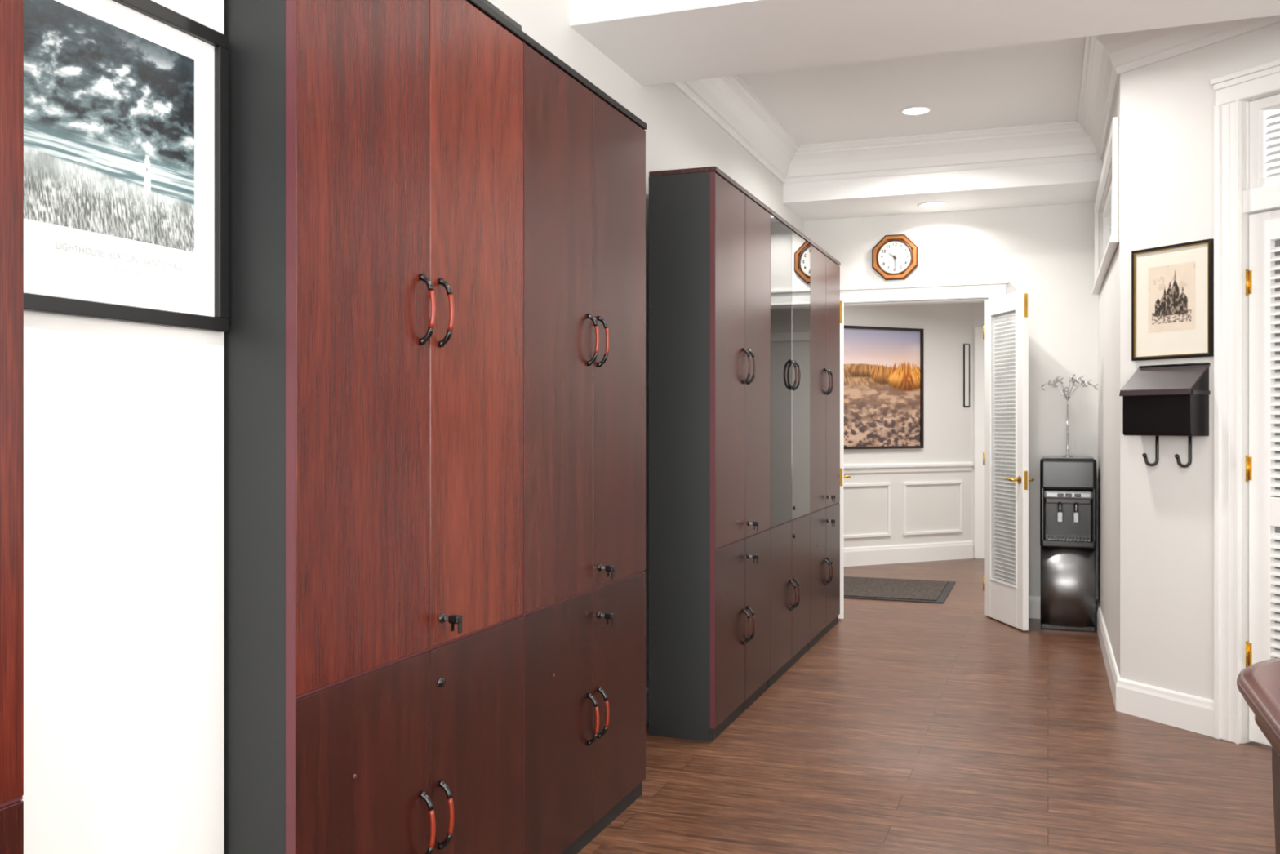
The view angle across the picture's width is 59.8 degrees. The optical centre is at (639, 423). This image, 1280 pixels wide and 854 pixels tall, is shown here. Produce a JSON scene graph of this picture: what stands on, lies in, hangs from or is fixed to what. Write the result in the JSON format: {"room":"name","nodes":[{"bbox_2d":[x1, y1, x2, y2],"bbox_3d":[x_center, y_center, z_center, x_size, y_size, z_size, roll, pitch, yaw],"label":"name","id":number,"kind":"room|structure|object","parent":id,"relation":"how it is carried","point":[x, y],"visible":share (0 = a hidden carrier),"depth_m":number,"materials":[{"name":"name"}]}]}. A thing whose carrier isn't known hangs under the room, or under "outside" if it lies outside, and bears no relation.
{"room":"office","nodes":[
{"label":"office","id":0,"kind":"room"},
{"bbox_2d":[22,0,223,853],"bbox_3d":[-0.915,-0.232,1.790,0.150,2.920,0.530,0,0,20],"label":"wall","id":1,"kind":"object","parent":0,"point":[123,421],"depth_m":1.79,"materials":[{"name":"white paint"}]},
{"bbox_2d":[23,0,228,332],"bbox_3d":[-0.837,-0.429,1.754,0.019,0.530,0.524,0,0,20],"label":"print","id":2,"kind":"object","parent":1,"relation":"attached to","point":[126,102],"visible":0.92,"depth_m":1.79},
{"bbox_2d":[487,0,804,688],"bbox_3d":[-0.693,-0.232,2.784,0.120,2.920,10.150,0,0,20],"label":"wall","id":3,"kind":"structure","parent":0,"point":[679,135],"depth_m":4.63,"materials":[{"name":"paint"}]},
{"bbox_2d":[645,686,648,724],"bbox_3d":[0.119,1.158,4.808,0.012,0.140,5.790,0,0,20],"label":"baseboard","id":4,"kind":"structure","parent":3,"relation":"attached to","point":[646,688],"depth_m":4.55,"materials":[{"name":"paint"}]},
{"bbox_2d":[844,302,972,547],"bbox_3d":[1.757,-0.072,9.608,2.977,2.600,0.113,0,0,-25],"label":"wall","id":5,"kind":"structure","parent":0,"point":[948,424],"depth_m":9.94,"materials":[{"name":"paint"}]},
{"bbox_2d":[844,482,890,538],"bbox_3d":[1.878,0.753,9.597,0.700,0.470,0.016,0,0,-25],"label":"trim","id":6,"kind":"structure","parent":5,"relation":"attached to","point":[888,484],"depth_m":9.68,"materials":[{"name":"paint"}]},
{"bbox_2d":[844,324,924,448],"bbox_3d":[2.081,-0.309,9.681,0.950,1.060,0.029,0,0,-25],"label":"print","id":7,"kind":"object","parent":5,"relation":"attached to","point":[884,366],"visible":0.86,"depth_m":9.71},
{"bbox_2d":[844,540,973,566],"bbox_3d":[1.780,1.148,9.550,2.758,0.160,0.018,0,0,-25],"label":"baseboard","id":8,"kind":"structure","parent":5,"relation":"attached to","point":[925,552],"depth_m":9.81,"materials":[{"name":"paint"}]},
{"bbox_2d":[844,462,973,473],"bbox_3d":[1.780,0.389,9.542,2.751,0.078,0.032,0,0,-25],"label":"trim","id":9,"kind":"structure","parent":5,"relation":"attached to","point":[935,466],"depth_m":9.80,"materials":[{"name":"paint"}]},
{"bbox_2d":[902,480,962,535],"bbox_3d":[2.622,0.753,9.941,0.660,0.470,0.017,0,0,-25],"label":"trim","id":10,"kind":"structure","parent":5,"relation":"attached to","point":[960,482],"depth_m":9.92,"materials":[{"name":"paint"}]},
{"bbox_2d":[963,343,969,406],"bbox_3d":[2.967,-0.437,10.100,0.066,0.570,0.013,0,0,-25],"label":"frame","id":11,"kind":"object","parent":5,"relation":"attached to","point":[963,344],"visible":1,"depth_m":10.09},
{"bbox_2d":[964,344,968,405],"bbox_3d":[2.966,-0.437,10.102,0.053,0.557,0.006,0,0,-25],"label":"board","id":12,"kind":"object","parent":11,"relation":"in","point":[966,346],"visible":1,"depth_m":10.10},
{"bbox_2d":[569,0,1279,85],"bbox_3d":[1.226,-1.532,3.689,2.860,0.320,0.730,0,0,20],"label":"ceiling beam","id":13,"kind":"structure","parent":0,"point":[654,42],"depth_m":3.84,"materials":[{"name":"white paint"}]},
{"bbox_2d":[577,558,1275,853],"bbox_3d":[1.412,1.278,3.849,6.000,0.100,13.800,0,0,20],"label":"floor","id":14,"kind":"structure","parent":0,"point":[950,726],"depth_m":4.07,"materials":[{"name":"brown wood"}]},
{"bbox_2d":[0,0,23,853],"bbox_3d":[-1.075,0.118,1.062,0.320,2.220,0.914,0,0,20],"label":"storage cabinet","id":15,"kind":"object","parent":14,"relation":"on","point":[11,11],"visible":1,"depth_m":1.43,"materials":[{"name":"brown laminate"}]},
{"bbox_2d":[223,0,524,853],"bbox_3d":[-0.564,0.118,2.438,0.331,2.220,0.914,0,0,20],"label":"storage cabinet","id":16,"kind":"object","parent":14,"relation":"on","point":[373,342],"visible":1,"depth_m":2.19,"materials":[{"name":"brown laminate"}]},
{"bbox_2d":[481,0,521,30],"bbox_3d":[-0.529,-1.007,2.607,0.250,0.030,0.630,0,0,20],"label":"document tray","id":17,"kind":"object","parent":16,"relation":"on","point":[487,2],"visible":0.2,"depth_m":2.76,"materials":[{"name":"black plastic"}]},
{"bbox_2d":[521,33,646,853],"bbox_3d":[-0.249,0.118,3.296,0.331,2.220,0.914,0,0,20],"label":"storage cabinet","id":18,"kind":"object","parent":14,"relation":"on","point":[584,615],"visible":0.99,"depth_m":3.17,"materials":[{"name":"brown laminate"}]},
{"bbox_2d":[648,166,771,741],"bbox_3d":[0.341,0.118,4.756,0.318,2.220,0.914,0,0,20],"label":"storage cabinet","id":19,"kind":"object","parent":14,"relation":"on","point":[709,237],"visible":1,"depth_m":4.37,"materials":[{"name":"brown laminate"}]},
{"bbox_2d":[768,209,810,688],"bbox_3d":[0.651,0.118,5.616,0.307,2.220,0.914,0,0,20],"label":"storage cabinet","id":20,"kind":"object","parent":14,"relation":"on","point":[789,528],"visible":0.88,"depth_m":5.49,"materials":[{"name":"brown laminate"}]},
{"bbox_2d":[808,240,840,649],"bbox_3d":[0.971,0.118,6.473,0.318,2.220,0.914,0,0,20],"label":"storage cabinet","id":21,"kind":"object","parent":14,"relation":"on","point":[824,269],"visible":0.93,"depth_m":6.35,"materials":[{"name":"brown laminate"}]},
{"bbox_2d":[844,576,955,603],"bbox_3d":[1.745,1.221,8.270,1.080,0.014,1.070,0,0,20],"label":"doormat","id":22,"kind":"object","parent":14,"relation":"on","point":[855,587],"visible":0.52,"depth_m":8.15,"materials":[{"name":"grey carpet"}]},
{"bbox_2d":[1040,455,1096,631],"bbox_3d":[2.589,0.715,6.730,0.314,1.026,0.350,0,0,20],"label":"water cooler","id":23,"kind":"object","parent":14,"relation":"on","point":[1068,485],"visible":1,"depth_m":6.59,"materials":[{"name":"black plastic"}]},
{"bbox_2d":[1040,537,1095,548],"bbox_3d":[2.562,0.716,6.657,0.302,0.045,0.186,0,0,20],"label":"drip tray","id":24,"kind":"object","parent":23,"relation":"on","point":[1046,542],"depth_m":6.59,"materials":[{"name":"black plastic"}]},
{"bbox_2d":[1048,536,1089,541],"bbox_3d":[2.565,0.691,6.654,0.228,0.004,0.150,0,0,20],"label":"grille","id":25,"kind":"object","parent":23,"relation":"attached to","point":[1050,538],"depth_m":6.66,"materials":[{"name":"metal"}]},
{"bbox_2d":[1041,373,1098,457],"bbox_3d":[2.597,-0.048,6.722,0.324,0.500,0.112,0,0,20],"label":"ornament","id":26,"kind":"object","parent":23,"relation":"on","point":[1066,393],"visible":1,"depth_m":6.72,"materials":[{"name":"silver metal"}]},
{"bbox_2d":[1236,657,1279,853],"bbox_3d":[1.153,0.852,0.855,0.905,0.752,3.000,0,0,20],"label":"conference table","id":27,"kind":"object","parent":14,"relation":"on","point":[1259,683],"visible":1,"depth_m":2.00,"materials":[{"name":"brown wood"}]},
{"bbox_2d":[782,160,1102,220],"bbox_3d":[1.865,-1.582,6.911,1.840,0.420,0.640,0,0,20],"label":"ceiling soffit","id":28,"kind":"structure","parent":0,"point":[1073,182],"depth_m":6.72,"materials":[{"name":"white paint"}]},
{"bbox_2d":[917,201,947,208],"bbox_3d":[1.831,-1.369,6.965,0.184,0.006,0.184,0,0,20],"label":"recessed light","id":29,"kind":"object","parent":28,"relation":"in","point":[928,204],"visible":1,"depth_m":6.96,"materials":[{"name":"paint"}]},
{"bbox_2d":[972,302,985,558],"bbox_3d":[3.987,-0.072,9.850,2.000,2.600,0.120,0,0,20],"label":"wall","id":30,"kind":"structure","parent":0,"point":[978,308],"depth_m":10.13,"materials":[{"name":"paint"}]},
{"bbox_2d":[973,327,985,559],"bbox_3d":[3.549,0.178,9.933,1.080,2.100,0.025,0,0,20],"label":"trim","id":31,"kind":"structure","parent":30,"relation":"attached to","point":[979,343],"depth_m":10.09,"materials":[{"name":"paint"}]},
{"bbox_2d":[737,36,1279,144],"bbox_3d":[0.661,-1.742,1.946,3.300,0.100,9.510,0,0,20],"label":"ceiling","id":32,"kind":"structure","parent":0,"point":[1039,82],"depth_m":5.69,"materials":[{"name":"paint"}]},
{"bbox_2d":[898,106,933,115],"bbox_3d":[1.493,-1.689,6.014,0.184,0.006,0.184,0,0,20],"label":"recessed light","id":33,"kind":"object","parent":32,"relation":"in","point":[912,110],"visible":1,"depth_m":6.01,"materials":[{"name":"paint"}]},
{"bbox_2d":[804,202,1275,599],"bbox_3d":[1.930,-0.072,7.292,4.100,2.600,0.120,0,0,20],"label":"wall","id":34,"kind":"structure","parent":0,"point":[1047,251],"depth_m":7.03,"materials":[{"name":"paint"}]},
{"bbox_2d":[837,297,844,618],"bbox_3d":[1.234,0.217,7.194,0.036,2.005,0.515,0,0,-5],"label":"door","id":35,"kind":"structure","parent":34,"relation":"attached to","point":[841,615],"depth_m":6.94,"materials":[{"name":"paint"}]},
{"bbox_2d":[840,300,842,323],"bbox_3d":[1.254,-0.695,6.936,0.020,0.140,0.002,0,0,-4],"label":"hinge","id":36,"kind":"object","parent":35,"relation":"attached to","point":[841,301],"visible":0.64,"depth_m":6.94,"materials":[{"name":"gold metal"}]},
{"bbox_2d":[840,468,842,485],"bbox_3d":[1.254,0.335,6.936,0.020,0.110,0.002,0,0,-4],"label":"latch plate","id":37,"kind":"object","parent":35,"relation":"attached to","point":[841,469],"visible":0.64,"depth_m":6.94,"materials":[{"name":"gold metal"}]},
{"bbox_2d":[871,234,918,280],"bbox_3d":[1.674,-1.090,7.302,0.296,0.296,0.035,0,0,20],"label":"wall clock","id":38,"kind":"object","parent":34,"relation":"attached to","point":[895,257],"visible":1,"depth_m":7.29,"materials":[{"name":"brown wood"}]},
{"bbox_2d":[840,280,1008,581],"bbox_3d":[1.745,0.161,7.341,1.311,2.135,0.155,0,0,20],"label":"trim","id":39,"kind":"structure","parent":34,"relation":"attached to","point":[966,291],"depth_m":7.20,"materials":[{"name":"paint"}]},
{"bbox_2d":[982,289,1028,630],"bbox_3d":[2.238,0.217,6.820,0.045,2.005,0.550,0,0,-6],"label":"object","id":40,"kind":"structure","parent":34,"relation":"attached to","point":[1006,604],"depth_m":6.64,"materials":[{"name":"paint"}]},
{"bbox_2d":[992,310,1015,317],"bbox_3d":[2.245,-0.674,6.816,0.020,0.018,0.346,0,0,-6],"label":"blind headrail","id":41,"kind":"object","parent":40,"relation":"attached to","point":[1013,311],"visible":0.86,"depth_m":6.82,"materials":[{"name":"white wood"}]},
{"bbox_2d":[993,314,1015,582],"bbox_3d":[2.245,0.152,6.816,0.016,1.616,0.342,0,0,-6],"label":"louvers","id":42,"kind":"object","parent":41,"relation":"hanging from","point":[1002,553],"visible":1,"depth_m":6.83,"materials":[{"name":"white wood"}]},
{"bbox_2d":[989,307,1034,588],"bbox_3d":[2.246,0.147,6.785,0.153,1.673,0.439,0,0,-6],"label":"door","id":43,"kind":"structure","parent":40,"relation":"attached to","point":[1016,479],"depth_m":6.88,"materials":[{"name":"paint"}]},
{"bbox_2d":[1024,293,1027,317],"bbox_3d":[2.272,-0.695,6.546,0.020,0.140,0.002,0,0,-7],"label":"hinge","id":44,"kind":"object","parent":40,"relation":"attached to","point":[1025,294],"visible":1,"depth_m":6.54,"materials":[{"name":"gold metal"}]},
{"bbox_2d":[1024,471,1027,489],"bbox_3d":[2.272,0.335,6.546,0.020,0.110,0.002,0,0,-7],"label":"latch plate","id":45,"kind":"object","parent":40,"relation":"attached to","point":[1025,472],"visible":1,"depth_m":6.54,"materials":[{"name":"gold metal"}]},
{"bbox_2d":[1028,595,1040,618],"bbox_3d":[2.572,1.158,6.982,0.520,0.140,0.018,0,0,20],"label":"baseboard","id":46,"kind":"structure","parent":34,"relation":"attached to","point":[1034,602],"depth_m":7.01,"materials":[{"name":"paint"}]},
{"bbox_2d":[1097,77,1119,675],"bbox_3d":[2.502,-0.232,5.803,0.120,2.920,2.280,0,0,20],"label":"wall","id":47,"kind":"structure","parent":0,"point":[1108,296],"depth_m":5.56,"materials":[{"name":"paint"}]},
{"bbox_2d":[1091,116,1119,294],"bbox_3d":[2.418,-1.058,5.808,0.039,0.548,2.090,0,0,20],"label":"window frame","id":48,"kind":"structure","parent":47,"relation":"attached to","point":[1112,153],"depth_m":5.11,"materials":[{"name":"paint"}]},
{"bbox_2d":[1102,179,1111,257],"bbox_3d":[2.470,-1.062,5.788,0.030,0.418,1.930,0,0,20],"label":"window","id":49,"kind":"structure","parent":47,"relation":"in","point":[1108,206],"depth_m":6.64,"materials":[{"name":"glass"}]},
{"bbox_2d":[1096,599,1213,737],"bbox_3d":[2.398,1.158,5.656,0.310,0.140,2.614,0,0,13],"label":"baseboard","id":50,"kind":"structure","parent":47,"relation":"attached to","point":[1185,711],"depth_m":4.59,"materials":[{"name":"paint"}]},
{"bbox_2d":[1120,22,1279,743],"bbox_3d":[2.433,-0.232,4.163,0.120,2.920,1.400,0,0,-28],"label":"wall","id":51,"kind":"structure","parent":0,"point":[1166,106],"depth_m":4.53,"materials":[{"name":"paint"}]},
{"bbox_2d":[671,15,1279,183],"bbox_3d":[1.732,-1.592,5.255,2.732,0.199,2.560,0,0,20],"label":"trim","id":52,"kind":"structure","parent":51,"relation":"attached to","point":[729,102],"depth_m":6.29,"materials":[{"name":"paint"}]},
{"bbox_2d":[1119,362,1210,467],"bbox_3d":[2.118,-0.031,4.497,0.125,0.419,0.325,0,0,-28],"label":"mailbox","id":53,"kind":"object","parent":51,"relation":"attached to","point":[1166,399],"visible":1,"depth_m":4.45,"materials":[{"name":"metal"}]},
{"bbox_2d":[1131,238,1213,360],"bbox_3d":[2.162,-0.494,4.526,0.017,0.462,0.365,0,0,-28],"label":"framed picture","id":54,"kind":"object","parent":51,"relation":"attached to","point":[1172,286],"visible":1,"depth_m":4.51,"materials":[{"name":"black paper"}]},
{"bbox_2d":[1148,261,1195,333],"bbox_3d":[2.163,-0.511,4.526,0.001,0.270,0.216,0,0,-28],"label":"print","id":55,"kind":"object","parent":54,"relation":"attached to","point":[1171,287],"depth_m":4.52},
{"bbox_2d":[1210,58,1279,744],"bbox_3d":[2.459,-0.059,3.948,0.034,2.573,0.924,0,0,-28],"label":"door frame","id":56,"kind":"structure","parent":51,"relation":"attached to","point":[1270,83],"depth_m":4.29,"materials":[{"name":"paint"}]},
{"bbox_2d":[1242,93,1279,213],"bbox_3d":[2.523,-1.022,3.982,0.111,0.430,0.700,0,0,-28],"label":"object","id":57,"kind":"structure","parent":51,"relation":"in","point":[1257,107],"depth_m":4.24,"materials":[{"name":"paint"}]},
{"bbox_2d":[1245,209,1279,746],"bbox_3d":[2.508,0.208,3.983,0.046,2.020,0.695,0,0,-28],"label":"door","id":58,"kind":"structure","parent":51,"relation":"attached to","point":[1264,227],"depth_m":4.22,"materials":[{"name":"paint"}]},
{"bbox_2d":[1248,642,1251,666],"bbox_3d":[2.343,0.888,4.269,0.002,0.090,0.012,0,0,-28],"label":"hinge leaf","id":59,"kind":"object","parent":58,"relation":"attached to","point":[1250,644],"depth_m":4.27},
{"bbox_2d":[1248,456,1251,479],"bbox_3d":[2.343,0.173,4.269,0.002,0.090,0.012,0,0,-28],"label":"hinge leaf","id":60,"kind":"object","parent":58,"relation":"attached to","point":[1250,457],"depth_m":4.27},
{"bbox_2d":[1248,270,1251,293],"bbox_3d":[2.343,-0.542,4.269,0.002,0.090,0.012,0,0,-28],"label":"hinge leaf","id":61,"kind":"object","parent":58,"relation":"attached to","point":[1250,271],"depth_m":4.27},
{"bbox_2d":[1275,240,1279,657],"bbox_3d":[2.527,0.113,3.990,0.004,1.610,0.510,0,0,-28],"label":"panels","id":62,"kind":"object","parent":58,"relation":"attached to","point":[1277,242],"visible":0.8,"depth_m":4.20,"materials":[{"name":"white wood"}]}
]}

